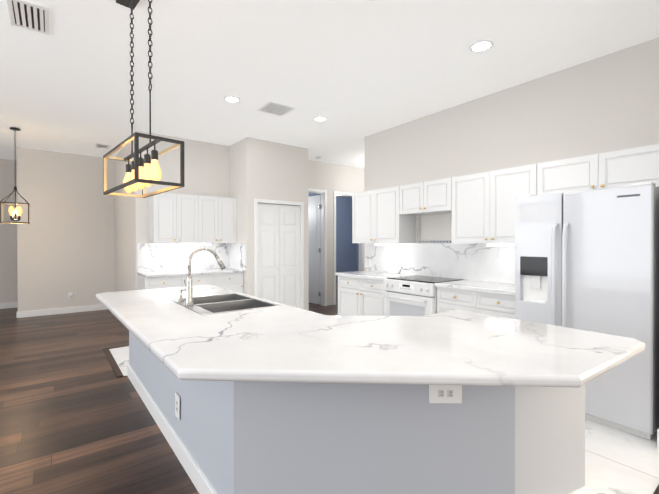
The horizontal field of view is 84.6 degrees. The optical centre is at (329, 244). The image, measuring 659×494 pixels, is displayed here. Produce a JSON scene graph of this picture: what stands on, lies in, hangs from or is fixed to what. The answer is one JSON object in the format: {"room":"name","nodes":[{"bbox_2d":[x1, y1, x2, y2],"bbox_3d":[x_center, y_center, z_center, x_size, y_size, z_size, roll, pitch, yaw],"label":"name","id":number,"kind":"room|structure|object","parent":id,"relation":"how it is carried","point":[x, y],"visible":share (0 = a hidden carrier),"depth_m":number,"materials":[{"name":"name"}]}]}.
{"room":"kitchen","nodes":[
{"label":"kitchen","id":0,"kind":"room"},
{"bbox_2d":[0,282,337,493],"bbox_3d":[-0.782,1.378,3.952,14.000,0.050,14.500,0,0,-38],"label":"floor","id":1,"kind":"structure","parent":0,"point":[76,417],"depth_m":2.84,"materials":[{"name":"brown wood"}]},
{"bbox_2d":[103,348,122,377],"bbox_3d":[-2.507,1.346,4.180,0.060,0.010,1.240,0,0,-38],"label":"trim","id":2,"kind":"structure","parent":1,"relation":"on","point":[114,366],"depth_m":4.07,"materials":[{"name":"wood"}]},
{"bbox_2d":[0,37,658,311],"bbox_3d":[-1.123,-0.194,3.256,12.620,3.100,13.820,0,0,-38],"label":"wall","id":3,"kind":"structure","parent":0,"point":[80,236],"depth_m":6.01,"materials":[{"name":"white paint"}]},
{"bbox_2d":[0,302,17,308],"bbox_3d":[-7.777,1.284,6.702,6.250,0.115,0.020,0,0,-38],"label":"baseboard","id":4,"kind":"structure","parent":3,"relation":"attached to","point":[15,304],"depth_m":7.54,"materials":[{"name":"white wood"}]},
{"bbox_2d":[16,304,107,317],"bbox_3d":[-5.072,1.283,7.016,1.496,0.115,0.024,0,0,-38],"label":"baseboard","id":5,"kind":"structure","parent":3,"relation":"attached to","point":[33,313],"depth_m":6.93,"materials":[{"name":"white wood"}]},
{"bbox_2d":[149,193,200,244],"bbox_3d":[-2.458,-0.400,5.795,0.715,0.770,0.320,0,0,-38],"label":"upper cabinet","id":6,"kind":"object","parent":3,"relation":"attached to","point":[179,219],"depth_m":5.65,"materials":[{"name":"white wood"}]},
{"bbox_2d":[137,243,246,271],"bbox_3d":[-2.168,0.209,5.776,1.488,0.444,0.708,0,0,-38],"label":"backsplash","id":7,"kind":"structure","parent":3,"relation":"attached to","point":[176,257],"depth_m":6.01,"materials":[{"name":"stone"}]},
{"bbox_2d":[201,196,236,244],"bbox_3d":[-1.980,-0.401,6.162,0.716,0.770,0.320,0,0,-38],"label":"upper cabinet","id":8,"kind":"object","parent":3,"relation":"attached to","point":[218,214],"depth_m":6.06,"materials":[{"name":"white wood"}]},
{"bbox_2d":[254,199,303,308],"bbox_3d":[-0.857,0.293,6.312,0.980,2.100,0.018,0,0,-38],"label":"door frame","id":9,"kind":"structure","parent":3,"relation":"attached to","point":[256,201],"depth_m":6.17,"materials":[{"name":"white wood"}]},
{"bbox_2d":[258,203,299,307],"bbox_3d":[-0.877,0.321,6.340,0.852,2.020,0.060,0,0,-38],"label":"bifold pantry door","id":10,"kind":"structure","parent":3,"relation":"in","point":[278,253],"depth_m":6.34,"materials":[{"name":"white wood"}]},
{"bbox_2d":[309,195,320,304],"bbox_3d":[-0.436,0.123,8.200,0.088,2.400,0.778,0,0,-38],"label":"door leaf","id":11,"kind":"structure","parent":3,"relation":"in","point":[314,249],"depth_m":8.04,"materials":[{"name":"white wood"}]},
{"bbox_2d":[309,188,326,305],"bbox_3d":[-0.459,0.088,7.599,0.920,2.500,0.138,0,0,-38],"label":"door frame","id":12,"kind":"structure","parent":3,"relation":"attached to","point":[323,193],"depth_m":7.81,"materials":[{"name":"white wood"}]},
{"bbox_2d":[334,191,363,304],"bbox_3d":[0.421,0.085,8.275,0.920,2.500,0.138,0,0,-38],"label":"door frame","id":13,"kind":"structure","parent":3,"relation":"attached to","point":[336,193],"depth_m":7.97,"materials":[{"name":"white wood"}]},
{"bbox_2d":[352,186,415,244],"bbox_3d":[0.771,-0.383,5.351,0.378,0.800,0.960,0,0,-38],"label":"upper cabinet","id":14,"kind":"object","parent":3,"relation":"attached to","point":[378,218],"visible":1,"depth_m":5.15,"materials":[{"name":"white wood"}]},
{"bbox_2d":[399,178,451,214],"bbox_3d":[1.307,-0.590,4.652,0.378,0.380,0.800,0,0,-38],"label":"upper cabinet","id":15,"kind":"object","parent":3,"relation":"attached to","point":[429,197],"visible":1,"depth_m":4.53,"materials":[{"name":"white wood"}]},
{"bbox_2d":[418,215,450,242],"bbox_3d":[1.447,-0.204,4.774,0.011,0.383,0.700,0,0,-38],"label":"bracket","id":16,"kind":"object","parent":3,"relation":"attached to","point":[427,241],"visible":0.73,"depth_m":4.99,"materials":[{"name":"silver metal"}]},
{"bbox_2d":[365,243,514,283],"bbox_3d":[1.427,0.213,4.797,0.016,0.444,2.782,0,0,-38],"label":"backsplash","id":17,"kind":"structure","parent":3,"relation":"attached to","point":[476,261],"depth_m":4.66,"materials":[{"name":"stone"}]},
{"bbox_2d":[451,164,536,245],"bbox_3d":[1.837,-0.377,3.963,0.378,0.800,0.940,0,0,-38],"label":"upper cabinet","id":18,"kind":"object","parent":3,"relation":"attached to","point":[483,207],"visible":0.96,"depth_m":3.87,"materials":[{"name":"white wood"}]},
{"bbox_2d":[537,144,658,194],"bbox_3d":[2.424,-0.609,3.196,0.378,0.330,0.990,0,0,-38],"label":"upper cabinet","id":19,"kind":"object","parent":3,"relation":"attached to","point":[621,168],"visible":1,"depth_m":3.09,"materials":[{"name":"white wood"}]},
{"bbox_2d":[653,484,658,493],"bbox_3d":[1.668,1.356,1.856,1.435,0.010,0.070,0,0,-38],"label":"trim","id":20,"kind":"structure","parent":3,"relation":"attached to","point":[656,491],"depth_m":1.98,"materials":[{"name":"wood"}]},
{"bbox_2d":[0,0,658,168],"bbox_3d":[-0.782,-1.797,3.939,14.000,0.100,14.500,0,0,-38],"label":"ceiling","id":21,"kind":"structure","parent":0,"point":[354,72],"depth_m":3.48,"materials":[{"name":"white paint"}]},
{"bbox_2d":[0,127,29,223],"bbox_3d":[-4.733,-1.033,5.461,0.330,1.440,0.330,0,0,-38],"label":"pendant lantern","id":22,"kind":"object","parent":21,"relation":"hanging from","point":[17,210],"visible":1,"depth_m":5.45,"materials":[{"name":"black metal"}]},
{"bbox_2d":[6,0,48,34],"bbox_3d":[-2.292,-1.735,2.768,0.240,0.012,0.420,0,0,-38],"label":"ceiling vent","id":23,"kind":"object","parent":21,"relation":"in","point":[27,15],"visible":1,"depth_m":2.76,"materials":[{"name":"white metal"}]},
{"bbox_2d":[95,143,109,148],"bbox_3d":[-4.063,-1.751,6.489,0.200,0.012,0.320,0,0,-38],"label":"ceiling vent","id":24,"kind":"object","parent":21,"relation":"in","point":[102,146],"visible":1,"depth_m":6.48,"materials":[{"name":"white metal"}]},
{"bbox_2d":[103,0,184,197],"bbox_3d":[-1.227,-1.042,2.353,0.270,1.394,0.750,0,0,-44],"label":"pendant light","id":25,"kind":"object","parent":21,"relation":"hanging from","point":[141,173],"visible":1,"depth_m":2.24,"materials":[{"name":"black metal"}]},
{"bbox_2d":[224,96,239,102],"bbox_3d":[-1.172,-1.742,4.365,0.194,0.012,0.194,0,0,-38],"label":"recessed light","id":26,"kind":"object","parent":21,"relation":"in","point":[233,99],"visible":1,"depth_m":4.36,"materials":[{"name":"white plastic"}]},
{"bbox_2d":[257,102,294,115],"bbox_3d":[-0.697,-1.746,4.698,0.360,0.006,0.360,0,0,-38],"label":"ceiling vent","id":27,"kind":"object","parent":21,"relation":"in","point":[273,108],"visible":1,"depth_m":4.70,"materials":[{"name":"white metal"}]},
{"bbox_2d":[313,116,326,120],"bbox_3d":[-0.129,-1.745,5.058,0.194,0.012,0.194,0,0,-38],"label":"recessed light","id":28,"kind":"object","parent":21,"relation":"in","point":[319,118],"visible":0.98,"depth_m":5.04,"materials":[{"name":"white"}]},
{"bbox_2d":[470,40,492,51],"bbox_3d":[1.334,-1.737,3.185,0.194,0.012,0.194,0,0,-38],"label":"recessed light","id":29,"kind":"object","parent":21,"relation":"in","point":[481,45],"visible":1,"depth_m":3.17,"materials":[{"name":"white"}]},
{"bbox_2d":[336,196,355,281],"bbox_3d":[-1.383,-0.228,11.299,6.000,3.100,0.100,0,0,-38],"label":"wall","id":30,"kind":"structure","parent":0,"point":[347,254],"depth_m":12.70,"materials":[{"name":"blue paint"}]},
{"bbox_2d":[356,243,358,270],"bbox_3d":[2.022,-0.230,11.707,0.100,3.100,3.360,0,0,-38],"label":"wall","id":31,"kind":"structure","parent":0,"point":[357,244],"depth_m":12.96,"materials":[{"name":"blue paint"}]},
{"bbox_2d":[109,346,658,493],"bbox_3d":[-0.211,1.349,4.094,3.479,0.006,5.769,0,0,-38],"label":"floor","id":32,"kind":"structure","parent":0,"point":[617,461],"depth_m":2.28,"materials":[{"name":"stone"}]},
{"bbox_2d":[137,274,216,289],"bbox_3d":[-2.376,0.910,5.686,1.045,0.872,0.598,0,0,-38],"label":"base cabinet","id":33,"kind":"object","parent":32,"relation":"on","point":[143,283],"depth_m":5.40,"materials":[{"name":"white wood"}]},
{"bbox_2d":[137,268,243,277],"bbox_3d":[-2.190,0.452,5.806,1.488,0.042,0.635,0,0,-38],"label":"countertop","id":34,"kind":"structure","parent":33,"relation":"on","point":[151,274],"depth_m":5.60,"materials":[{"name":"stone"}]},
{"bbox_2d":[217,273,242,292],"bbox_3d":[-1.832,0.908,6.103,0.552,0.872,0.598,0,0,-38],"label":"base cabinet","id":35,"kind":"object","parent":32,"relation":"on","point":[232,281],"depth_m":5.91,"materials":[{"name":"white wood"}]},
{"bbox_2d":[127,331,589,493],"bbox_3d":[-0.370,0.922,2.797,1.582,0.872,3.565,0,0,-38],"label":"kitchen island","id":36,"kind":"object","parent":32,"relation":"on","point":[245,437],"depth_m":1.65,"materials":[{"name":"grey paint"}]},
{"bbox_2d":[175,392,179,419],"bbox_3d":[-0.977,1.040,2.326,0.008,0.147,0.092,0,0,-38],"label":"outlet","id":37,"kind":"object","parent":36,"relation":"attached to","point":[177,405],"visible":0.94,"depth_m":2.31,"materials":[{"name":"white plastic"}]},
{"bbox_2d":[96,285,644,387],"bbox_3d":[-0.317,0.466,2.488,1.900,0.042,3.465,0,0,-38],"label":"island countertop","id":38,"kind":"structure","parent":36,"relation":"on","point":[285,343],"depth_m":1.61,"materials":[{"name":"stone"}]},
{"bbox_2d":[178,247,225,305],"bbox_3d":[-0.973,0.231,2.754,0.300,0.416,0.261,0,0,-38],"label":"faucet","id":39,"kind":"object","parent":38,"relation":"on","point":[189,291],"visible":1,"depth_m":2.60,"materials":[{"name":"silver metal"}]},
{"bbox_2d":[169,293,280,314],"bbox_3d":[-0.815,0.536,2.751,0.560,0.192,0.800,0,0,-38],"label":"sink","id":40,"kind":"object","parent":38,"relation":"in","point":[216,304],"visible":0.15,"depth_m":2.80,"materials":[{"name":"silver metal"}]},
{"bbox_2d":[429,385,461,403],"bbox_3d":[0.521,0.670,1.629,0.147,0.092,0.008,0,0,1],"label":"outlet","id":41,"kind":"object","parent":36,"relation":"attached to","point":[445,393],"visible":0.96,"depth_m":1.63,"materials":[{"name":"white plastic"}]},
{"bbox_2d":[338,276,385,315],"bbox_3d":[0.660,0.912,5.297,0.628,0.871,1.020,0,0,-38],"label":"base cabinet","id":42,"kind":"object","parent":32,"relation":"on","point":[360,297],"visible":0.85,"depth_m":5.12,"materials":[{"name":"white wood"}]},
{"bbox_2d":[335,271,409,280],"bbox_3d":[0.650,0.454,5.299,0.638,0.042,1.041,0,0,-38],"label":"countertop","id":43,"kind":"structure","parent":42,"relation":"on","point":[374,275],"depth_m":5.17,"materials":[{"name":"stone"}]},
{"bbox_2d":[384,275,463,315],"bbox_3d":[1.158,0.892,4.550,0.711,0.918,0.758,0,0,-38],"label":"range","id":44,"kind":"object","parent":32,"relation":"on","point":[413,295],"visible":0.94,"depth_m":4.36,"materials":[{"name":"white metal"}]},
{"bbox_2d":[437,287,514,318],"bbox_3d":[1.733,0.918,3.898,0.628,0.871,0.965,0,0,-38],"label":"base cabinet","id":45,"kind":"object","parent":32,"relation":"on","point":[449,299],"visible":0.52,"depth_m":3.73,"materials":[{"name":"white wood"}]},
{"bbox_2d":[435,280,514,295],"bbox_3d":[1.731,0.460,3.891,0.638,0.042,0.973,0,0,-38],"label":"countertop","id":46,"kind":"structure","parent":45,"relation":"on","point":[491,287],"depth_m":3.85,"materials":[{"name":"stone"}]},
{"bbox_2d":[515,182,658,439],"bbox_3d":[2.201,0.464,3.044,0.868,1.786,0.920,0,0,-38],"label":"fridge","id":47,"kind":"object","parent":32,"relation":"on","point":[587,260],"visible":0.75,"depth_m":2.68,"materials":[{"name":"white metal"}]}
]}

